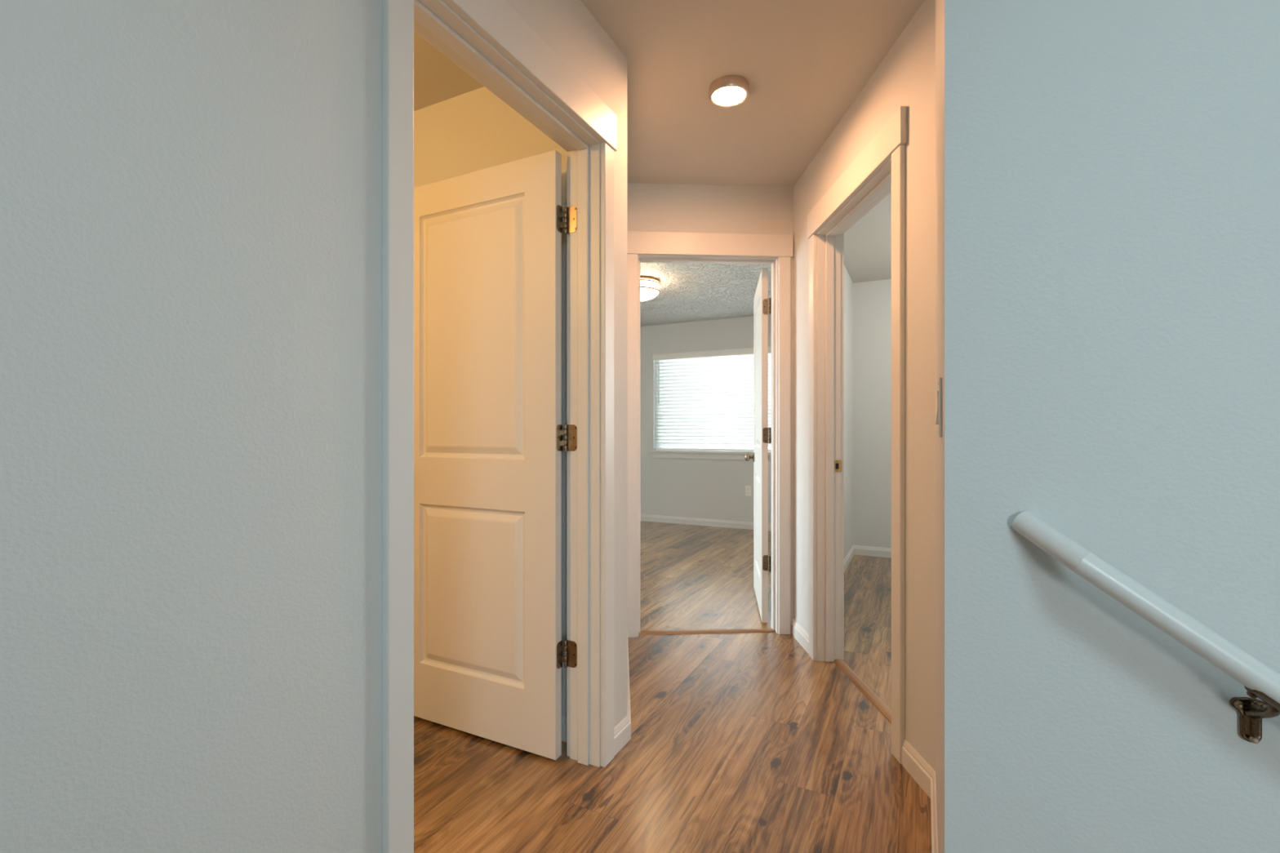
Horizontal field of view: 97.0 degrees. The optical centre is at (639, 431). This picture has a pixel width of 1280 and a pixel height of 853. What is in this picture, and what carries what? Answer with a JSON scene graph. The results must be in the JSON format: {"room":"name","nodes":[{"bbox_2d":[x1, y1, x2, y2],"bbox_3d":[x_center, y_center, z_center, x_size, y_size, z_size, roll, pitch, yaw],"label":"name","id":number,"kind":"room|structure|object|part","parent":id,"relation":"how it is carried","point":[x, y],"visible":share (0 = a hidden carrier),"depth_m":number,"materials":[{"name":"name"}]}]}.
{"room":"home hallway","nodes":[
{"label":"home hallway","id":0,"kind":"room"},
{"bbox_2d":[0,0,626,852],"bbox_3d":[-1.242,-0.118,-0.226,0.116,2.443,5.119,0,0,27],"label":"wall","id":1,"kind":"structure","parent":0,"point":[191,190],"depth_m":0.83,"materials":[{"name":"paint"}]},
{"bbox_2d":[413,150,577,759],"bbox_3d":[-0.591,0.077,2.056,0.818,2.028,0.167,0,0,27],"label":"door","id":2,"kind":"structure","parent":1,"relation":"in","point":[488,432],"depth_m":2.00,"materials":[{"name":"wood"}]},
{"bbox_2d":[382,0,617,852],"bbox_3d":[-0.354,0.015,1.543,0.156,2.177,0.930,0,0,27],"label":"door frame","id":3,"kind":"structure","parent":1,"relation":"attached to","point":[489,40],"depth_m":1.50,"materials":[{"name":"wood"}]},
{"bbox_3d":[-0.485,0.075,1.138,0.018,2.056,0.064,0,0,27],"label":"casing","id":4,"kind":"part","parent":3,"relation":"part of","materials":[{"name":"wood"}]},
{"bbox_3d":[-0.295,-1.014,1.514,0.023,0.121,0.930,0,0,27],"label":"header casing","id":5,"kind":"part","parent":3,"relation":"part of","materials":[{"name":"wood"}]},
{"bbox_3d":[-0.228,0.075,1.951,0.018,2.056,0.064,0,0,27],"label":"room casing","id":6,"kind":"part","parent":3,"relation":"part of","materials":[{"name":"wood"}]},
{"bbox_3d":[-0.109,0.075,1.891,0.018,2.056,0.064,0,0,27],"label":"casing","id":7,"kind":"part","parent":3,"relation":"part of","materials":[{"name":"wood"}]},
{"bbox_2d":[413,86,567,716],"bbox_3d":[-1.014,-0.118,2.462,1.884,2.443,0.106,0,0,27],"label":"wall","id":8,"kind":"structure","parent":0,"point":[475,130],"depth_m":2.20,"materials":[{"name":"paint"}]},
{"bbox_2d":[561,715,566,742],"bbox_3d":[-1.041,1.062,2.409,1.883,0.083,0.013,0,0,27],"label":"baseboard","id":9,"kind":"structure","parent":8,"relation":"attached to","point":[563,718],"depth_m":2.02,"materials":[{"name":"wood"}]},
{"bbox_2d":[413,0,924,326],"bbox_3d":[0.031,-1.373,1.684,8.050,0.133,9.840,0,0,27],"label":"ceiling","id":10,"kind":"structure","parent":0,"point":[804,63],"depth_m":2.24,"materials":[{"name":"paint"}]},
{"bbox_2d":[640,275,660,301],"bbox_3d":[0.000,-1.224,4.910,0.353,0.167,0.353,0,0,0],"label":"ceiling light","id":11,"kind":"object","parent":10,"relation":"attached to","point":[649,286],"visible":0.59,"depth_m":4.79,"materials":[{"name":"white glass"}]},
{"bbox_2d":[708,75,749,107],"bbox_3d":[0.346,-1.321,2.205,0.157,0.037,0.157,0,0,0],"label":"ceiling light","id":12,"kind":"object","parent":10,"relation":"in","point":[727,91],"visible":1,"depth_m":2.17,"materials":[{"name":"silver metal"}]},
{"bbox_2d":[712,86,745,104],"bbox_3d":[0.346,-1.307,2.205,0.124,0.009,0.124,0,0,0],"label":"diffuser","id":13,"kind":"object","parent":12,"relation":"attached to","point":[721,95],"depth_m":2.20,"materials":[{"name":"white glass"}]},
{"bbox_2d":[413,520,931,852],"bbox_3d":[0.045,1.163,1.711,8.050,0.120,9.900,0,0,27],"label":"floor","id":14,"kind":"structure","parent":0,"point":[740,742],"depth_m":1.93,"materials":[{"name":"brown wood"}]},
{"bbox_2d":[638,628,775,635],"bbox_3d":[0.369,1.098,3.121,0.756,0.010,0.049,0,0,-3],"label":"threshold strip","id":15,"kind":"object","parent":14,"relation":"on","point":[751,630],"visible":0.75,"depth_m":3.11,"materials":[{"name":"brown wood"}]},
{"bbox_2d":[834,659,891,724],"bbox_3d":[0.966,1.098,2.339,0.050,0.010,0.773,0,0,-2],"label":"threshold strip","id":16,"kind":"object","parent":14,"relation":"on","point":[861,686],"visible":0.55,"depth_m":2.40,"materials":[{"name":"brown wood"}]},
{"bbox_2d":[640,314,771,523],"bbox_3d":[0.469,-0.118,6.883,4.183,2.443,0.148,0,0,27],"label":"wall","id":17,"kind":"structure","parent":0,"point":[696,488],"depth_m":6.74,"materials":[{"name":"paint"}]},
{"bbox_2d":[640,514,771,531],"bbox_3d":[0.447,1.062,6.805,3.913,0.083,0.013,0,0,27],"label":"baseboard","id":18,"kind":"structure","parent":17,"relation":"attached to","point":[646,517],"depth_m":6.67,"materials":[{"name":"wood"}]},
{"bbox_2d":[648,446,771,460],"bbox_3d":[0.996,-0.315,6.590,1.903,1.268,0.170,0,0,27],"label":"window sill","id":19,"kind":"structure","parent":17,"relation":"attached to","point":[658,453],"depth_m":6.66,"materials":[{"name":"wood"}]},
{"bbox_3d":[1.020,-0.360,6.640,1.813,1.178,0.060,0,0,27],"label":"frame","id":20,"kind":"part","parent":19,"relation":"part of","materials":[{"name":"wood"}]},
{"bbox_2d":[653,346,771,450],"bbox_3d":[0.977,-0.367,6.553,1.801,1.160,0.080,0,0,27],"label":"window blind","id":21,"kind":"object","parent":17,"relation":"attached to","point":[703,398],"visible":0.55,"depth_m":6.66,"materials":[{"name":"white plastic"}]},
{"bbox_3d":[0.983,0.205,6.564,1.795,0.016,0.048,0,0,27],"label":"rail","id":22,"kind":"part","parent":21,"relation":"part of","materials":[{"name":"white plastic"}]},
{"bbox_2d":[745,485,751,496],"bbox_3d":[1.226,0.671,6.418,0.070,0.114,0.009,0,0,26],"label":"power outlet","id":23,"kind":"object","parent":17,"relation":"attached to","point":[748,489],"visible":1,"depth_m":6.42,"materials":[{"name":"white plastic"}]},
{"bbox_2d":[626,182,793,622],"bbox_3d":[-1.454,-0.118,3.031,4.620,2.443,0.116,0,0,-3],"label":"wall","id":24,"kind":"structure","parent":0,"point":[653,207],"depth_m":3.08,"materials":[{"name":"paint"}]},
{"bbox_2d":[626,231,793,637],"bbox_3d":[0.368,0.015,3.129,0.921,2.177,0.156,0,0,-3],"label":"door frame","id":25,"kind":"structure","parent":24,"relation":"attached to","point":[775,250],"depth_m":3.08,"materials":[{"name":"wood"}]},
{"bbox_3d":[-0.044,0.075,3.042,0.064,2.056,0.018,0,0,-3],"label":"casing","id":26,"kind":"part","parent":25,"relation":"part of","materials":[{"name":"wood"}]},
{"bbox_3d":[0.372,-1.014,3.063,0.921,0.121,0.023,0,0,-3],"label":"header casing","id":27,"kind":"part","parent":25,"relation":"part of","materials":[{"name":"wood"}]},
{"bbox_3d":[0.788,0.075,3.088,0.064,2.056,0.018,0,0,-3],"label":"casing","id":28,"kind":"part","parent":25,"relation":"part of","materials":[{"name":"wood"}]},
{"bbox_2d":[744,267,771,622],"bbox_3d":[0.763,0.077,3.591,0.167,2.028,0.816,0,0,8],"label":"door","id":29,"kind":"structure","parent":24,"relation":"in","point":[762,303],"depth_m":3.28,"materials":[{"name":"wood"}]},
{"bbox_2d":[844,265,853,558],"bbox_3d":[1.579,-0.118,4.560,0.121,2.443,3.030,0,0,27],"label":"wall","id":30,"kind":"structure","parent":0,"point":[848,284],"depth_m":4.80,"materials":[{"name":"paint"}]},
{"bbox_2d":[793,0,935,771],"bbox_3d":[0.917,-0.118,2.481,0.115,2.443,1.559,0,0,-2],"label":"wall","id":31,"kind":"structure","parent":0,"point":[905,76],"depth_m":1.84,"materials":[{"name":"paint"}]},
{"bbox_2d":[791,617,808,654],"bbox_3d":[0.838,1.062,2.946,0.013,0.083,0.308,0,0,-2],"label":"baseboard","id":32,"kind":"structure","parent":31,"relation":"attached to","point":[797,632],"depth_m":2.94,"materials":[{"name":"wood"}]},
{"bbox_2d":[807,106,906,764],"bbox_3d":[0.919,0.015,2.337,0.156,2.177,0.938,0,0,-2],"label":"door frame","id":33,"kind":"structure","parent":31,"relation":"attached to","point":[878,171],"depth_m":2.71,"materials":[{"name":"wood"}]},
{"bbox_3d":[0.841,0.075,2.760,0.018,2.056,0.064,0,0,-2],"label":"casing","id":34,"kind":"part","parent":33,"relation":"part of","materials":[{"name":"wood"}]},
{"bbox_3d":[0.953,0.165,2.725,0.036,0.058,0.002,0,0,-2],"label":"strike plate","id":35,"kind":"part","parent":33,"relation":"part of","materials":[{"name":"gold metal"}]},
{"bbox_3d":[0.974,0.075,2.764,0.018,2.056,0.064,0,0,-2],"label":"room casing","id":36,"kind":"part","parent":33,"relation":"part of","materials":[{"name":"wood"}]},
{"bbox_3d":[0.853,-1.014,2.335,0.023,0.121,0.938,0,0,-2],"label":"header casing","id":37,"kind":"part","parent":33,"relation":"part of","materials":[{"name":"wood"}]},
{"bbox_3d":[0.870,0.075,1.910,0.018,2.056,0.064,0,0,-2],"label":"casing","id":38,"kind":"part","parent":33,"relation":"part of","materials":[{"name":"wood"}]},
{"bbox_2d":[853,279,891,548],"bbox_3d":[3.420,-0.118,4.436,3.350,2.443,0.148,0,0,27],"label":"wall","id":39,"kind":"structure","parent":0,"point":[872,300],"depth_m":5.03,"materials":[{"name":"paint"}]},
{"bbox_2d":[844,545,891,572],"bbox_3d":[2.878,1.062,4.143,3.836,0.083,1.923,0,0,0],"label":"baseboard","id":40,"kind":"structure","parent":39,"relation":"attached to","point":[855,549],"depth_m":5.00,"materials":[{"name":"wood"}]},
{"bbox_2d":[935,0,942,852],"bbox_3d":[0.791,-0.118,1.382,0.115,2.443,0.780,0,0,27],"label":"wall","id":41,"kind":"structure","parent":0,"point":[939,3],"depth_m":1.29,"materials":[{"name":"paint"}]},
{"bbox_2d":[901,739,937,852],"bbox_3d":[0.728,1.062,1.413,0.083,0.083,0.978,0,0,22],"label":"baseboard","id":42,"kind":"structure","parent":41,"relation":"attached to","point":[913,762],"depth_m":1.74,"materials":[{"name":"wood"}]},
{"bbox_2d":[934,377,942,436],"bbox_3d":[0.585,-0.047,1.111,0.011,0.114,0.070,0,0,27],"label":"light switch","id":43,"kind":"object","parent":41,"relation":"attached to","point":[939,413],"visible":1,"depth_m":1.08,"materials":[{"name":"white plastic"}]},
{"bbox_3d":[0.588,-0.047,1.109,0.005,0.114,0.070,0,0,27],"label":"plate","id":44,"kind":"part","parent":43,"relation":"part of","materials":[{"name":"white plastic"}]},
{"bbox_2d":[942,0,1279,852],"bbox_3d":[2.002,0.732,0.278,3.268,4.143,0.114,0,0,27],"label":"wall","id":45,"kind":"structure","parent":0,"point":[1111,168],"depth_m":0.86,"materials":[{"name":"paint"}]},
{"bbox_2d":[1011,511,1279,743],"bbox_3d":[1.787,1.093,0.283,2.690,1.934,0.097,0,0,27],"label":"handrail","id":46,"kind":"object","parent":45,"relation":"attached to","point":[1261,682],"visible":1,"depth_m":0.78,"materials":[{"name":"wood"}]},
{"bbox_3d":[1.803,1.117,0.241,2.623,1.887,0.037,0,0,27],"label":"rail","id":47,"kind":"part","parent":46,"relation":"part of","materials":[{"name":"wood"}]},
{"bbox_3d":[0.834,0.374,0.758,0.019,0.050,0.072,0,0,27],"label":"arm","id":48,"kind":"part","parent":46,"relation":"part of","materials":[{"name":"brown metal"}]},
{"bbox_3d":[-0.108,-0.119,2.567,0.126,2.443,1.059,0,0,0],"label":"wall","id":49,"kind":"structure","parent":0,"visible":0},
{"bbox_2d":[613,631,631,756],"bbox_3d":[-0.068,1.062,2.443,0.070,0.083,1.049,0,0,0],"label":"baseboard","id":50,"kind":"structure","parent":49,"relation":"attached to","point":[622,731],"depth_m":2.00,"materials":[{"name":"wood"}]}
]}

